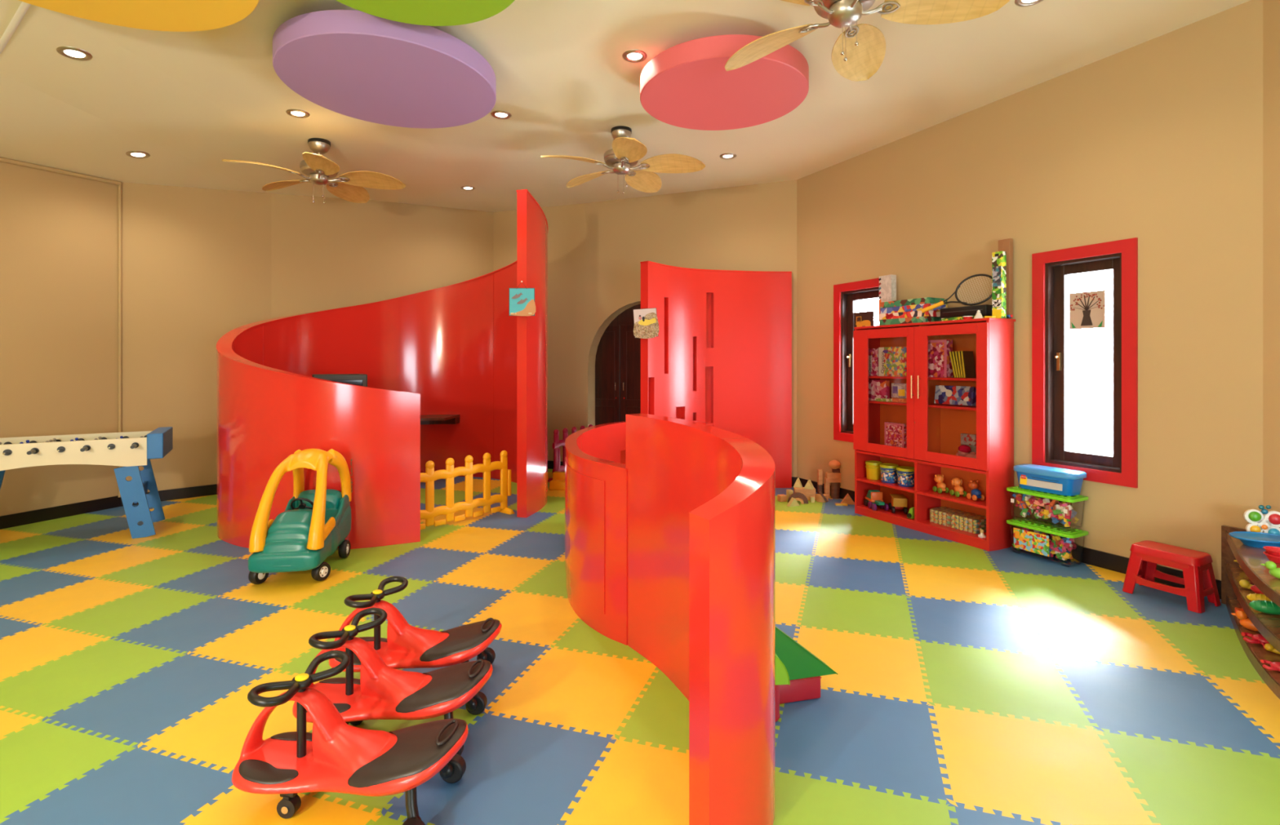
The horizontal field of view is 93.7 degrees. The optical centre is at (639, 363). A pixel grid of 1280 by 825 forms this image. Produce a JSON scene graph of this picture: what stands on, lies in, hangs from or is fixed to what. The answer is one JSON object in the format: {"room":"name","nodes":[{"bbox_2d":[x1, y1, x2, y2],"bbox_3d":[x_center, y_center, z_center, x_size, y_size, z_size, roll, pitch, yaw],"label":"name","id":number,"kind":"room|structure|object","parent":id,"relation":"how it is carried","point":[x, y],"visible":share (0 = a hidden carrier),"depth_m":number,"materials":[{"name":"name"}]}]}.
{"room":"children's playroom","nodes":[
{"label":"children's playroom","id":0,"kind":"room"},
{"bbox_2d":[0,161,118,529],"bbox_3d":[-6.250,-0.152,4.125,0.140,3.490,4.505,0,0,21],"label":"wall","id":1,"kind":"structure","parent":0,"point":[59,233],"depth_m":5.71,"materials":[{"name":"paint"}]},
{"bbox_2d":[0,495,120,529],"bbox_3d":[-6.180,1.415,4.098,0.014,0.115,4.505,0,0,21],"label":"baseboard","id":2,"kind":"structure","parent":1,"relation":"attached to","point":[68,510],"depth_m":5.72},
{"bbox_2d":[0,156,121,185],"bbox_3d":[-6.168,-1.764,4.090,0.044,0.230,4.487,0,0,21],"label":"trim","id":3,"kind":"structure","parent":1,"relation":"attached to","point":[2,159],"depth_m":5.70,"materials":[{"name":"paint"}]},
{"bbox_2d":[118,181,121,497],"bbox_3d":[-5.358,-0.252,6.180,0.028,3.250,0.028,0,0,0],"label":"trim","id":4,"kind":"structure","parent":1,"relation":"attached to","point":[119,186],"depth_m":6.17,"materials":[{"name":"paint"}]},
{"bbox_2d":[121,182,271,506],"bbox_3d":[-4.934,-0.230,6.730,1.365,3.646,0.140,0,0,-45],"label":"wall","id":5,"kind":"structure","parent":0,"point":[196,262],"depth_m":6.57,"materials":[{"name":"paint"}]},
{"bbox_2d":[120,484,217,506],"bbox_3d":[-4.881,1.415,6.676,1.365,0.115,0.014,0,0,-45],"label":"baseboard","id":6,"kind":"structure","parent":5,"relation":"attached to","point":[208,490],"depth_m":6.58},
{"bbox_2d":[271,193,493,319],"bbox_3d":[-3.305,-0.316,7.998,2.754,3.818,0.140,0,0,-34],"label":"wall","id":7,"kind":"structure","parent":0,"point":[337,253],"depth_m":7.74,"materials":[{"name":"paint"}]},
{"bbox_2d":[493,203,585,461],"bbox_3d":[-1.417,-0.317,8.546,1.461,3.820,0.140,0,0,19],"label":"wall","id":8,"kind":"structure","parent":0,"point":[566,223],"depth_m":8.35,"materials":[{"name":"paint"}]},
{"bbox_2d":[0,0,1250,212],"bbox_3d":[-1.000,-1.942,3.750,14.000,0.730,11.500,0,0,0],"label":"ceiling","id":9,"kind":"structure","parent":0,"point":[193,101],"depth_m":4.78,"materials":[{"name":"paint"}]},
{"bbox_2d":[0,1,31,54],"bbox_3d":[-3.925,-2.075,3.738,3.469,0.231,0.036,0,0,35],"label":"trim","id":10,"kind":"structure","parent":9,"relation":"attached to","point":[23,8],"depth_m":3.67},
{"bbox_2d":[56,46,92,60],"bbox_3d":[-3.809,-2.090,4.042,0.178,0.028,0.178,0,0,7],"label":"recessed light","id":11,"kind":"object","parent":9,"relation":"in","point":[74,53],"visible":1,"depth_m":4.03,"materials":[{"name":"silver metal"}]},
{"bbox_2d":[125,151,150,158],"bbox_3d":[-4.744,-1.978,5.670,0.176,0.039,0.178,0,0,-7],"label":"recessed light","id":12,"kind":"object","parent":9,"relation":"in","point":[136,154],"visible":1,"depth_m":5.66,"materials":[{"name":"silver metal"}]},
{"bbox_2d":[18,0,259,31],"bbox_3d":[-2.713,-2.094,2.713,1.690,0.254,1.690,0,0,0],"label":"ceiling disc","id":13,"kind":"object","parent":9,"relation":"attached to","point":[171,15],"visible":1,"depth_m":3.35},
{"bbox_2d":[285,108,309,118],"bbox_3d":[-2.944,-2.154,5.165,0.178,0.022,0.178,0,0,7],"label":"recessed light","id":14,"kind":"object","parent":9,"relation":"in","point":[295,113],"visible":1,"depth_m":5.15,"materials":[{"name":"silver metal"}]},
{"bbox_2d":[222,137,405,204],"bbox_3d":[-3.072,-1.853,5.847,1.495,0.615,1.476,0,0,0],"label":"ceiling fan","id":15,"kind":"object","parent":9,"relation":"hanging from","point":[320,169],"visible":1,"depth_m":5.83,"materials":[{"name":"brown wood"}]},
{"bbox_2d":[272,9,496,128],"bbox_3d":[-1.776,-2.112,4.290,1.453,0.290,1.453,0,0,0],"label":"ceiling disc","id":16,"kind":"object","parent":9,"relation":"attached to","point":[358,64],"visible":0.98,"depth_m":4.03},
{"bbox_2d":[335,0,515,26],"bbox_3d":[-1.163,-2.112,2.896,1.206,0.290,1.206,0,0,0],"label":"ceiling disc","id":17,"kind":"object","parent":9,"relation":"attached to","point":[420,12],"visible":1,"depth_m":3.34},
{"bbox_2d":[491,110,511,119],"bbox_3d":[-1.227,-2.203,5.311,0.180,0.012,0.180,0,0,0],"label":"recessed light","id":18,"kind":"object","parent":9,"relation":"in","point":[500,114],"visible":1,"depth_m":5.30,"materials":[{"name":"silver metal"}]},
{"bbox_2d":[540,125,705,193],"bbox_3d":[-0.137,-1.911,5.624,1.485,0.615,1.488,0,0,0],"label":"ceiling fan","id":19,"kind":"object","parent":9,"relation":"hanging from","point":[625,153],"visible":1,"depth_m":5.59,"materials":[{"name":"brown wood"}]},
{"bbox_2d":[622,49,647,62],"bbox_3d":[-0.038,-2.203,4.299,0.180,0.012,0.180,0,0,0],"label":"recessed light","id":20,"kind":"object","parent":9,"relation":"in","point":[630,55],"visible":1,"depth_m":4.29,"materials":[{"name":"silver metal"}]},
{"bbox_2d":[640,34,808,130],"bbox_3d":[0.614,-2.112,4.446,1.227,0.290,1.227,0,0,0],"label":"ceiling disc","id":21,"kind":"object","parent":9,"relation":"attached to","point":[688,85],"visible":0.9,"depth_m":4.25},
{"bbox_2d":[724,0,1009,81],"bbox_3d":[1.111,-1.911,3.115,1.493,0.615,1.479,0,0,0],"label":"ceiling fan","id":22,"kind":"object","parent":9,"relation":"hanging from","point":[859,51],"visible":1,"depth_m":3.22,"materials":[{"name":"beige wood"}]},
{"bbox_2d":[1014,0,1043,6],"bbox_3d":[2.360,-2.203,3.611,0.180,0.012,0.180,0,0,0],"label":"recessed light","id":23,"kind":"object","parent":9,"relation":"in","point":[1018,2],"visible":1,"depth_m":3.65,"materials":[{"name":"silver metal"}]},
{"bbox_2d":[0,469,1279,824],"bbox_3d":[-1.425,1.533,3.510,11.150,0.120,10.420,0,0,0],"label":"floor","id":24,"kind":"structure","parent":0,"point":[971,686],"depth_m":2.75,"materials":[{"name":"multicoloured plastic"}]},
{"bbox_2d":[0,426,173,538],"bbox_3d":[-4.853,1.033,5.010,1.440,0.876,0.850,0,0,-32],"label":"table","id":25,"kind":"object","parent":24,"relation":"on","point":[131,451],"visible":1,"depth_m":5.04,"materials":[{"name":"beige laminate"}]},
{"bbox_2d":[248,448,352,584],"bbox_3d":[-2.399,1.049,4.306,0.485,0.848,0.798,0,0,-9],"label":"toy car","id":26,"kind":"object","parent":24,"relation":"on","point":[313,525],"visible":1,"depth_m":4.09,"materials":[{"name":"green plastic"}]},
{"bbox_2d":[231,650,467,824],"bbox_3d":[-0.957,1.254,2.000,0.774,0.437,0.351,0,0,6],"label":"ride-on toy","id":27,"kind":"object","parent":24,"relation":"on","point":[339,757],"visible":1,"depth_m":1.95,"materials":[{"name":"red plastic"}]},
{"bbox_2d":[216,189,548,549],"bbox_3d":[-2.489,-0.099,6.325,3.016,3.144,3.263,0,0,0],"label":"wall","id":28,"kind":"structure","parent":24,"relation":"on","point":[457,348],"depth_m":5.92,"materials":[{"name":"red paint"}]},
{"bbox_2d":[311,373,367,386],"bbox_3d":[-3.278,0.388,6.546,0.520,0.550,0.428,0,0,-30],"label":"television","id":29,"kind":"object","parent":28,"relation":"attached to","point":[361,380],"visible":0.31,"depth_m":6.41,"materials":[{"name":"black plastic"}]},
{"bbox_2d":[420,414,459,424],"bbox_3d":[-3.182,0.718,7.059,0.811,0.110,2.268,0,0,42],"label":"countertop","id":30,"kind":"structure","parent":28,"relation":"attached to","point":[427,419],"depth_m":7.66,"materials":[{"name":"brown wood"}]},
{"bbox_2d":[509,280,535,315],"bbox_3d":[-1.117,-0.621,5.699,0.255,0.334,0.019,0,0,0],"label":"picture","id":31,"kind":"object","parent":28,"relation":"attached to","point":[522,300],"visible":1,"depth_m":5.70,"materials":[{"name":"teal paper"}]},
{"bbox_2d":[292,608,493,755],"bbox_3d":[-0.977,1.254,2.390,0.774,0.437,0.351,0,0,2],"label":"ride-on toy","id":32,"kind":"object","parent":24,"relation":"on","point":[381,692],"visible":0.81,"depth_m":2.35,"materials":[{"name":"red plastic"}]},
{"bbox_2d":[328,576,502,672],"bbox_3d":[-1.032,1.254,2.775,0.774,0.437,0.351,0,0,0],"label":"ride-on toy","id":33,"kind":"object","parent":24,"relation":"on","point":[406,646],"visible":0.88,"depth_m":2.73,"materials":[{"name":"red plastic"}]},
{"bbox_2d":[420,450,514,529],"bbox_3d":[-1.657,1.163,5.547,0.230,0.615,1.137,0,0,39],"label":"fence","id":34,"kind":"object","parent":24,"relation":"on","point":[430,475],"visible":0.89,"depth_m":5.58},
{"bbox_2d":[549,471,564,490],"bbox_3d":[-0.835,1.383,7.085,0.420,0.180,0.230,0,0,8],"label":"step block","id":35,"kind":"object","parent":24,"relation":"on","point":[557,483],"visible":0.43,"depth_m":7.00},
{"bbox_2d":[547,424,592,482],"bbox_3d":[-0.852,1.140,7.742,0.230,0.660,0.795,0,0,33],"label":"fence","id":36,"kind":"object","parent":24,"relation":"on","point":[557,443],"visible":0.44,"depth_m":7.46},
{"bbox_2d":[564,420,712,645],"bbox_3d":[-0.111,1.006,4.535,0.951,0.935,2.656,0,0,17],"label":"wall","id":37,"kind":"structure","parent":24,"relation":"on","point":[596,470],"depth_m":3.33,"materials":[{"name":"red paint"}]},
{"bbox_2d":[626,413,775,824],"bbox_3d":[0.218,0.869,2.494,0.356,1.208,1.487,0,0,-10],"label":"wall","id":38,"kind":"structure","parent":24,"relation":"on","point":[701,497],"depth_m":1.87,"materials":[{"name":"red paint"}]},
{"bbox_2d":[640,261,791,488],"bbox_3d":[0.864,0.189,6.918,1.956,2.569,0.377,0,0,-23],"label":"wall","id":39,"kind":"structure","parent":24,"relation":"on","point":[721,355],"depth_m":7.03,"materials":[{"name":"red paint"}]},
{"bbox_2d":[632,307,658,338],"bbox_3d":[0.064,-0.432,6.366,0.278,0.328,0.019,0,0,0],"label":"picture","id":40,"kind":"object","parent":39,"relation":"attached to","point":[646,322],"visible":1,"depth_m":6.36,"materials":[{"name":"paper"}]},
{"bbox_2d":[775,684,780,722],"bbox_3d":[0.530,1.387,2.500,0.105,0.170,0.105,0,0,0],"label":"column","id":41,"kind":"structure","parent":24,"relation":"on","point":[777,687],"depth_m":2.46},
{"bbox_2d":[775,653,790,685],"bbox_3d":[0.526,1.225,2.476,0.152,0.152,0.113,0,0,-6],"label":"block","id":42,"kind":"object","parent":41,"relation":"on","point":[782,677],"visible":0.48,"depth_m":2.43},
{"bbox_2d":[787,492,808,503],"bbox_3d":[1.675,1.420,6.360,0.210,0.105,0.050,0,0,12],"label":"wooden block","id":43,"kind":"object","parent":24,"relation":"on","point":[796,495],"visible":0.81,"depth_m":6.33,"materials":[{"name":"brown wood"}]},
{"bbox_2d":[779,675,822,704],"bbox_3d":[0.680,1.422,2.674,0.210,0.100,0.133,0,0,-14],"label":"block","id":44,"kind":"object","parent":24,"relation":"on","point":[803,689],"visible":0.43,"depth_m":2.61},
{"bbox_2d":[775,626,837,680],"bbox_3d":[0.707,1.246,2.659,0.318,0.253,0.105,0,0,-14],"label":"block","id":45,"kind":"object","parent":44,"relation":"on","point":[799,663],"visible":0.46,"depth_m":2.60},
{"bbox_2d":[801,494,815,500],"bbox_3d":[1.789,1.442,6.520,0.220,0.060,0.100,0,0,8],"label":"wooden block","id":46,"kind":"object","parent":24,"relation":"on","point":[807,496],"visible":0.38,"depth_m":6.46,"materials":[{"name":"brown wood"}]},
{"bbox_2d":[793,487,815,495],"bbox_3d":[1.789,1.381,6.520,0.220,0.060,0.100,0,0,8],"label":"wooden block","id":47,"kind":"object","parent":46,"relation":"on","point":[805,491],"visible":0.89,"depth_m":6.47,"materials":[{"name":"brown wood"}]},
{"bbox_2d":[831,483,839,498],"bbox_3d":[2.145,1.387,6.590,0.096,0.170,0.096,0,0,0],"label":"wooden block","id":48,"kind":"object","parent":24,"relation":"on","point":[835,487],"visible":0.94,"depth_m":6.55,"materials":[{"name":"brown wood"}]},
{"bbox_2d":[824,477,840,483],"bbox_3d":[2.141,1.279,6.600,0.210,0.045,0.070,0,0,0],"label":"wooden block","id":49,"kind":"object","parent":48,"relation":"on","point":[826,480],"visible":0.74,"depth_m":6.57,"materials":[{"name":"brown wood"}]},
{"bbox_2d":[853,317,1015,551],"bbox_3d":[2.559,0.555,5.378,0.392,1.835,1.376,0,0,-27],"label":"display cabinet","id":50,"kind":"object","parent":24,"relation":"on","point":[934,431],"visible":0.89,"depth_m":5.22,"materials":[{"name":"red paint"}]},
{"bbox_2d":[868,348,878,376],"bbox_3d":[2.292,-0.017,5.863,0.063,0.265,0.126,0,0,-27],"label":"game box","id":51,"kind":"object","parent":50,"relation":"on","point":[873,353],"visible":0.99,"depth_m":5.83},
{"bbox_2d":[865,460,882,479],"bbox_3d":[2.287,1.042,5.874,0.154,0.165,0.156,0,0,-27],"label":"bucket","id":52,"kind":"object","parent":50,"relation":"on","point":[873,468],"visible":0.92,"depth_m":5.82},
{"bbox_2d":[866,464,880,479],"bbox_3d":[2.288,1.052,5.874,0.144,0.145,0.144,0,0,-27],"label":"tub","id":53,"kind":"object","parent":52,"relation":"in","point":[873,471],"depth_m":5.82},
{"bbox_2d":[863,489,888,511],"bbox_3d":[2.277,1.310,5.788,0.140,0.165,0.255,0,0,-2],"label":"toy truck","id":54,"kind":"object","parent":50,"relation":"on","point":[873,498],"visible":1,"depth_m":5.76,"materials":[{"name":"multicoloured plastic"}]},
{"bbox_2d":[868,379,889,400],"bbox_3d":[2.311,0.257,5.818,0.050,0.200,0.224,0,0,-27],"label":"game box","id":55,"kind":"object","parent":50,"relation":"on","point":[877,388],"visible":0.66,"depth_m":5.78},
{"bbox_2d":[878,274,896,319],"bbox_3d":[2.424,-0.614,5.880,0.072,0.500,0.151,0,0,-27],"label":"game box","id":56,"kind":"object","parent":50,"relation":"on","point":[887,283],"visible":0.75,"depth_m":5.84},
{"bbox_2d":[880,463,898,483],"bbox_3d":[2.370,1.042,5.712,0.167,0.165,0.168,0,0,-27],"label":"bucket","id":57,"kind":"object","parent":50,"relation":"on","point":[888,471],"visible":0.94,"depth_m":5.65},
{"bbox_2d":[878,346,906,376],"bbox_3d":[2.392,-0.021,5.647,0.063,0.276,0.309,0,0,-27],"label":"game box","id":58,"kind":"object","parent":50,"relation":"on","point":[892,361],"visible":0.98,"depth_m":5.63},
{"bbox_2d":[884,422,906,448],"bbox_3d":[2.402,0.702,5.634,0.047,0.296,0.217,0,0,-27],"label":"game box","id":59,"kind":"object","parent":50,"relation":"on","point":[895,433],"visible":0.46,"depth_m":5.61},
{"bbox_2d":[888,493,907,514],"bbox_3d":[2.427,1.315,5.645,0.130,0.155,0.235,0,0,13],"label":"toy truck","id":60,"kind":"object","parent":50,"relation":"on","point":[898,501],"visible":1,"depth_m":5.55,"materials":[{"name":"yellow plastic"}]},
{"bbox_2d":[891,398,906,403],"bbox_3d":[2.458,0.339,5.587,0.120,0.035,0.183,0,0,-27],"label":"game box","id":61,"kind":"object","parent":50,"relation":"on","point":[894,400],"visible":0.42,"depth_m":5.55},
{"bbox_2d":[891,382,906,398],"bbox_3d":[2.425,0.249,5.583,0.042,0.135,0.177,0,0,-27],"label":"game box","id":62,"kind":"object","parent":61,"relation":"on","point":[898,390],"visible":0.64,"depth_m":5.57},
{"bbox_2d":[896,466,914,487],"bbox_3d":[2.457,1.042,5.543,0.167,0.165,0.168,0,0,-27],"label":"bucket","id":63,"kind":"object","parent":50,"relation":"on","point":[905,475],"visible":0.93,"depth_m":5.48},
{"bbox_2d":[879,316,941,325],"bbox_3d":[2.503,-0.391,5.565,0.260,0.055,0.470,0,0,-27],"label":"game box","id":64,"kind":"object","parent":50,"relation":"on","point":[917,319],"visible":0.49,"depth_m":5.42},
{"bbox_2d":[880,310,940,319],"bbox_3d":[2.513,-0.447,5.552,0.260,0.055,0.500,0,0,-28],"label":"game box","id":65,"kind":"object","parent":64,"relation":"on","point":[934,313],"visible":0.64,"depth_m":5.41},
{"bbox_2d":[880,303,947,314],"bbox_3d":[2.521,-0.502,5.544,0.260,0.055,0.520,0,0,-26],"label":"game box","id":66,"kind":"object","parent":65,"relation":"on","point":[916,307],"visible":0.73,"depth_m":5.43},
{"bbox_2d":[880,297,946,308],"bbox_3d":[2.522,-0.558,5.548,0.260,0.055,0.510,0,0,-29],"label":"game box","id":67,"kind":"object","parent":66,"relation":"on","point":[927,300],"visible":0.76,"depth_m":5.41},
{"bbox_2d":[928,339,952,377],"bbox_3d":[2.616,-0.045,5.234,0.082,0.326,0.187,0,0,-27],"label":"game box","id":68,"kind":"object","parent":50,"relation":"on","point":[940,365],"visible":0.79,"depth_m":5.19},
{"bbox_2d":[932,474,949,493],"bbox_3d":[2.629,1.048,5.264,0.084,0.153,0.146,0,0,-9],"label":"animal","id":69,"kind":"object","parent":50,"relation":"on","point":[941,486],"visible":1,"depth_m":5.23},
{"bbox_2d":[933,385,976,406],"bbox_3d":[2.686,0.270,5.113,0.071,0.165,0.350,0,0,-27],"label":"game box","id":70,"kind":"object","parent":50,"relation":"on","point":[944,394],"visible":0.92,"depth_m":5.08,"materials":[{"name":"multicoloured cardboard"}]},
{"bbox_2d":[949,477,966,497],"bbox_3d":[2.704,1.048,5.119,0.093,0.153,0.146,0,0,-9],"label":"animal","id":71,"kind":"object","parent":50,"relation":"on","point":[958,491],"visible":1,"depth_m":5.09},
{"bbox_2d":[929,519,986,533],"bbox_3d":[2.739,1.382,5.149,0.204,0.021,0.453,0,0,-27],"label":"mat","id":72,"kind":"object","parent":50,"relation":"on","point":[931,521],"visible":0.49,"depth_m":5.06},
{"bbox_2d":[929,516,986,531],"bbox_3d":[2.739,1.359,5.149,0.204,0.021,0.453,0,0,-27],"label":"mat","id":73,"kind":"object","parent":72,"relation":"on","point":[931,518],"visible":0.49,"depth_m":5.06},
{"bbox_2d":[929,514,986,528],"bbox_3d":[2.739,1.337,5.149,0.204,0.021,0.453,0,0,-27],"label":"mat","id":74,"kind":"object","parent":73,"relation":"on","point":[931,515],"visible":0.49,"depth_m":5.06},
{"bbox_2d":[929,511,986,525],"bbox_3d":[2.739,1.315,5.149,0.204,0.021,0.453,0,0,-27],"label":"mat","id":75,"kind":"object","parent":74,"relation":"on","point":[931,513],"visible":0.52,"depth_m":5.06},
{"bbox_2d":[929,506,986,523],"bbox_3d":[2.739,1.292,5.149,0.204,0.021,0.453,0,0,-27],"label":"mat","id":76,"kind":"object","parent":75,"relation":"on","point":[966,516],"visible":0.91,"depth_m":5.11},
{"bbox_2d":[941,315,984,320],"bbox_3d":[2.773,-0.379,5.095,0.220,0.030,0.314,0,0,-27],"label":"game box","id":77,"kind":"object","parent":50,"relation":"on","point":[958,317],"visible":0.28,"depth_m":5.08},
{"bbox_2d":[940,304,991,318],"bbox_3d":[2.758,-0.439,5.067,0.122,0.088,0.420,0,0,-27],"label":"case","id":78,"kind":"object","parent":77,"relation":"on","point":[985,309],"visible":0.73,"depth_m":5.01,"materials":[{"name":"black plastic"}]},
{"bbox_2d":[920,274,991,313],"bbox_3d":[2.691,-0.597,5.078,0.579,0.303,0.043,0,0,39],"label":"racket","id":79,"kind":"object","parent":78,"relation":"on","point":[940,304],"visible":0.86,"depth_m":5.02,"materials":[{"name":"black plastic"}]},
{"bbox_2d":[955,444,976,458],"bbox_3d":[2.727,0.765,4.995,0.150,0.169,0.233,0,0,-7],"label":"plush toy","id":80,"kind":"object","parent":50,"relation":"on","point":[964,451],"visible":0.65,"depth_m":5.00,"materials":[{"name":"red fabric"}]},
{"bbox_2d":[960,351,976,377],"bbox_3d":[2.760,0.003,5.040,0.143,0.224,0.041,0,0,-27],"label":"book","id":81,"kind":"object","parent":50,"relation":"on","point":[967,357],"visible":1,"depth_m":5.03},
{"bbox_2d":[960,444,976,454],"bbox_3d":[2.824,0.772,5.126,0.070,0.156,0.132,0,0,-27],"label":"game box","id":82,"kind":"object","parent":50,"relation":"on","point":[973,448],"visible":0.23,"depth_m":5.07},
{"bbox_2d":[960,433,976,445],"bbox_3d":[2.821,0.647,5.132,0.050,0.090,0.133,0,0,-27],"label":"game box","id":83,"kind":"object","parent":82,"relation":"on","point":[966,438],"visible":0.76,"depth_m":5.12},
{"bbox_2d":[966,480,984,501],"bbox_3d":[2.774,1.043,4.981,0.084,0.163,0.146,0,0,-9],"label":"animal","id":84,"kind":"object","parent":50,"relation":"on","point":[973,485],"visible":1,"depth_m":4.95},
{"bbox_2d":[991,251,1006,318],"bbox_3d":[2.870,-0.628,4.795,0.062,0.530,0.078,0,0,-27],"label":"game box","id":85,"kind":"object","parent":50,"relation":"on","point":[998,258],"visible":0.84,"depth_m":4.77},
{"bbox_2d":[998,238,1013,319],"bbox_3d":[2.981,-0.689,4.893,0.045,0.650,0.095,0,0,-27],"label":"game box","id":86,"kind":"object","parent":50,"relation":"on","point":[1005,245],"visible":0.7,"depth_m":4.85,"materials":[{"name":"brown cardboard"}]},
{"bbox_2d":[1006,517,1088,560],"bbox_3d":[3.081,1.345,4.554,0.237,0.255,0.482,0,0,-27],"label":"storage bin","id":87,"kind":"object","parent":24,"relation":"on","point":[1032,538],"visible":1,"depth_m":4.48,"materials":[{"name":"plastic"}]},
{"bbox_2d":[1006,485,1088,527],"bbox_3d":[3.081,1.089,4.554,0.237,0.255,0.482,0,0,-27],"label":"storage bin","id":88,"kind":"object","parent":87,"relation":"on","point":[1063,512],"visible":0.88,"depth_m":4.47,"materials":[{"name":"plastic"}]},
{"bbox_2d":[1013,463,1086,496],"bbox_3d":[3.086,0.872,4.529,0.226,0.172,0.440,0,0,-29],"label":"lidded box","id":89,"kind":"object","parent":88,"relation":"on","point":[1058,481],"visible":1,"depth_m":4.44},
{"bbox_2d":[1016,471,1083,496],"bbox_3d":[3.086,0.886,4.529,0.198,0.143,0.407,0,0,-29],"label":"tub","id":90,"kind":"object","parent":89,"relation":"in","point":[1053,482],"depth_m":4.42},
{"bbox_2d":[1122,540,1221,613],"bbox_3d":[3.335,1.318,3.775,0.284,0.310,0.399,0,0,-27],"label":"step stool","id":91,"kind":"object","parent":24,"relation":"on","point":[1198,580],"visible":1,"depth_m":3.70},
{"bbox_2d":[1221,525,1279,699],"bbox_3d":[3.284,1.230,2.246,1.292,0.485,2.908,0,0,0],"label":"corner shelf","id":92,"kind":"object","parent":24,"relation":"on","point":[1250,559],"visible":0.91,"depth_m":3.06,"materials":[{"name":"laminate"}]},
{"bbox_2d":[1231,610,1258,631],"bbox_3d":[3.247,1.372,3.204,0.066,0.090,0.132,0,0,-40],"label":"toy","id":93,"kind":"object","parent":92,"relation":"on","point":[1245,622],"depth_m":3.20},
{"bbox_2d":[1228,531,1279,548],"bbox_3d":[3.475,0.991,3.355,0.292,0.052,0.207,0,0,6],"label":"tray","id":94,"kind":"object","parent":92,"relation":"on","point":[1256,540],"visible":0.98,"depth_m":3.35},
{"bbox_2d":[1240,632,1270,649],"bbox_3d":[3.133,1.393,3.034,0.125,0.049,0.150,0,0,40],"label":"crab","id":95,"kind":"object","parent":92,"relation":"on","point":[1257,638],"visible":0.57,"depth_m":3.02},
{"bbox_2d":[1246,593,1271,601],"bbox_3d":[3.156,1.190,3.018,0.060,0.054,0.149,0,0,-45],"label":"fish","id":96,"kind":"object","parent":92,"relation":"on","point":[1255,597],"visible":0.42,"depth_m":3.03},
{"bbox_2d":[1243,505,1279,535],"bbox_3d":[3.620,0.916,3.474,0.182,0.200,0.048,0,0,22],"label":"toy","id":97,"kind":"object","parent":92,"relation":"on","point":[1268,522],"visible":0.84,"depth_m":3.47,"materials":[{"name":"white plastic"}]},
{"bbox_2d":[1248,600,1279,614],"bbox_3d":[3.077,1.186,2.914,0.171,0.062,0.069,0,0,35],"label":"fish","id":98,"kind":"object","parent":92,"relation":"on","point":[1264,606],"visible":0.91,"depth_m":2.91},
{"bbox_2d":[1260,561,1279,578],"bbox_3d":[3.023,0.980,2.848,0.055,0.075,0.110,0,0,-40],"label":"duck","id":99,"kind":"object","parent":92,"relation":"on","point":[1273,571],"visible":1,"depth_m":2.85},
{"bbox_2d":[1260,659,1279,671],"bbox_3d":[2.943,1.397,2.771,0.103,0.040,0.122,0,0,40],"label":"crab","id":100,"kind":"object","parent":92,"relation":"on","point":[1275,666],"visible":1,"depth_m":2.77},
{"bbox_2d":[1262,551,1279,564],"bbox_3d":[3.300,0.999,3.060,0.129,0.037,0.173,0,0,-30],"label":"dish","id":101,"kind":"object","parent":92,"relation":"on","point":[1272,558],"visible":0.77,"depth_m":3.07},
{"bbox_2d":[1262,546,1279,557],"bbox_3d":[3.300,0.973,3.060,0.129,0.037,0.173,0,0,-30],"label":"dish","id":102,"kind":"object","parent":101,"relation":"on","point":[1273,551],"visible":1,"depth_m":3.10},
{"bbox_2d":[585,179,796,477],"bbox_3d":[0.606,-0.317,7.817,2.832,3.820,0.220,0,0,22],"label":"wall","id":103,"kind":"structure","parent":0,"point":[753,227],"depth_m":7.72,"materials":[{"name":"paint"}]},
{"bbox_2d":[595,303,640,425],"bbox_3d":[0.264,0.253,8.352,2.000,2.440,0.561,0,0,22],"label":"door","id":104,"kind":"structure","parent":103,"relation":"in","point":[618,355],"depth_m":8.32,"materials":[{"name":"brown wood"}]},
{"bbox_2d":[796,0,1262,586],"bbox_3d":[2.876,-0.317,5.428,0.160,3.820,4.046,0,0,-27],"label":"wall","id":105,"kind":"structure","parent":0,"point":[1157,141],"depth_m":4.22,"materials":[{"name":"paint"}]},
{"bbox_2d":[833,278,879,442],"bbox_3d":[2.392,-0.017,6.334,0.172,1.710,0.766,0,0,-27],"label":"window","id":106,"kind":"structure","parent":105,"relation":"in","point":[846,295],"depth_m":6.57,"materials":[{"name":"red paint"}]},
{"bbox_2d":[853,311,873,330],"bbox_3d":[2.384,-0.420,6.403,0.011,0.270,0.266,0,0,-27],"label":"picture","id":107,"kind":"object","parent":106,"relation":"attached to","point":[863,318],"visible":0.46,"depth_m":6.40},
{"bbox_2d":[796,477,1221,599],"bbox_3d":[2.801,1.415,5.389,0.014,0.115,4.046,0,0,-27],"label":"baseboard","id":108,"kind":"structure","parent":105,"relation":"attached to","point":[1107,561],"depth_m":4.32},
{"bbox_2d":[1031,237,1137,488],"bbox_3d":[3.342,-0.007,4.487,0.172,1.730,0.693,0,0,-27],"label":"window","id":109,"kind":"structure","parent":105,"relation":"in","point":[1120,256],"depth_m":4.50,"materials":[{"name":"red paint"}]},
{"bbox_2d":[1069,290,1105,329],"bbox_3d":[3.359,-0.405,4.510,0.008,0.278,0.238,0,0,-27],"label":"picture","id":110,"kind":"object","parent":109,"relation":"attached to","point":[1086,309],"visible":1,"depth_m":4.51},
{"bbox_2d":[1262,0,1279,528],"bbox_3d":[4.010,-0.317,0.952,0.140,3.820,5.309,0,0,-5],"label":"wall","id":111,"kind":"structure","parent":0,"point":[1271,8],"depth_m":3.55,"materials":[{"name":"paint"}]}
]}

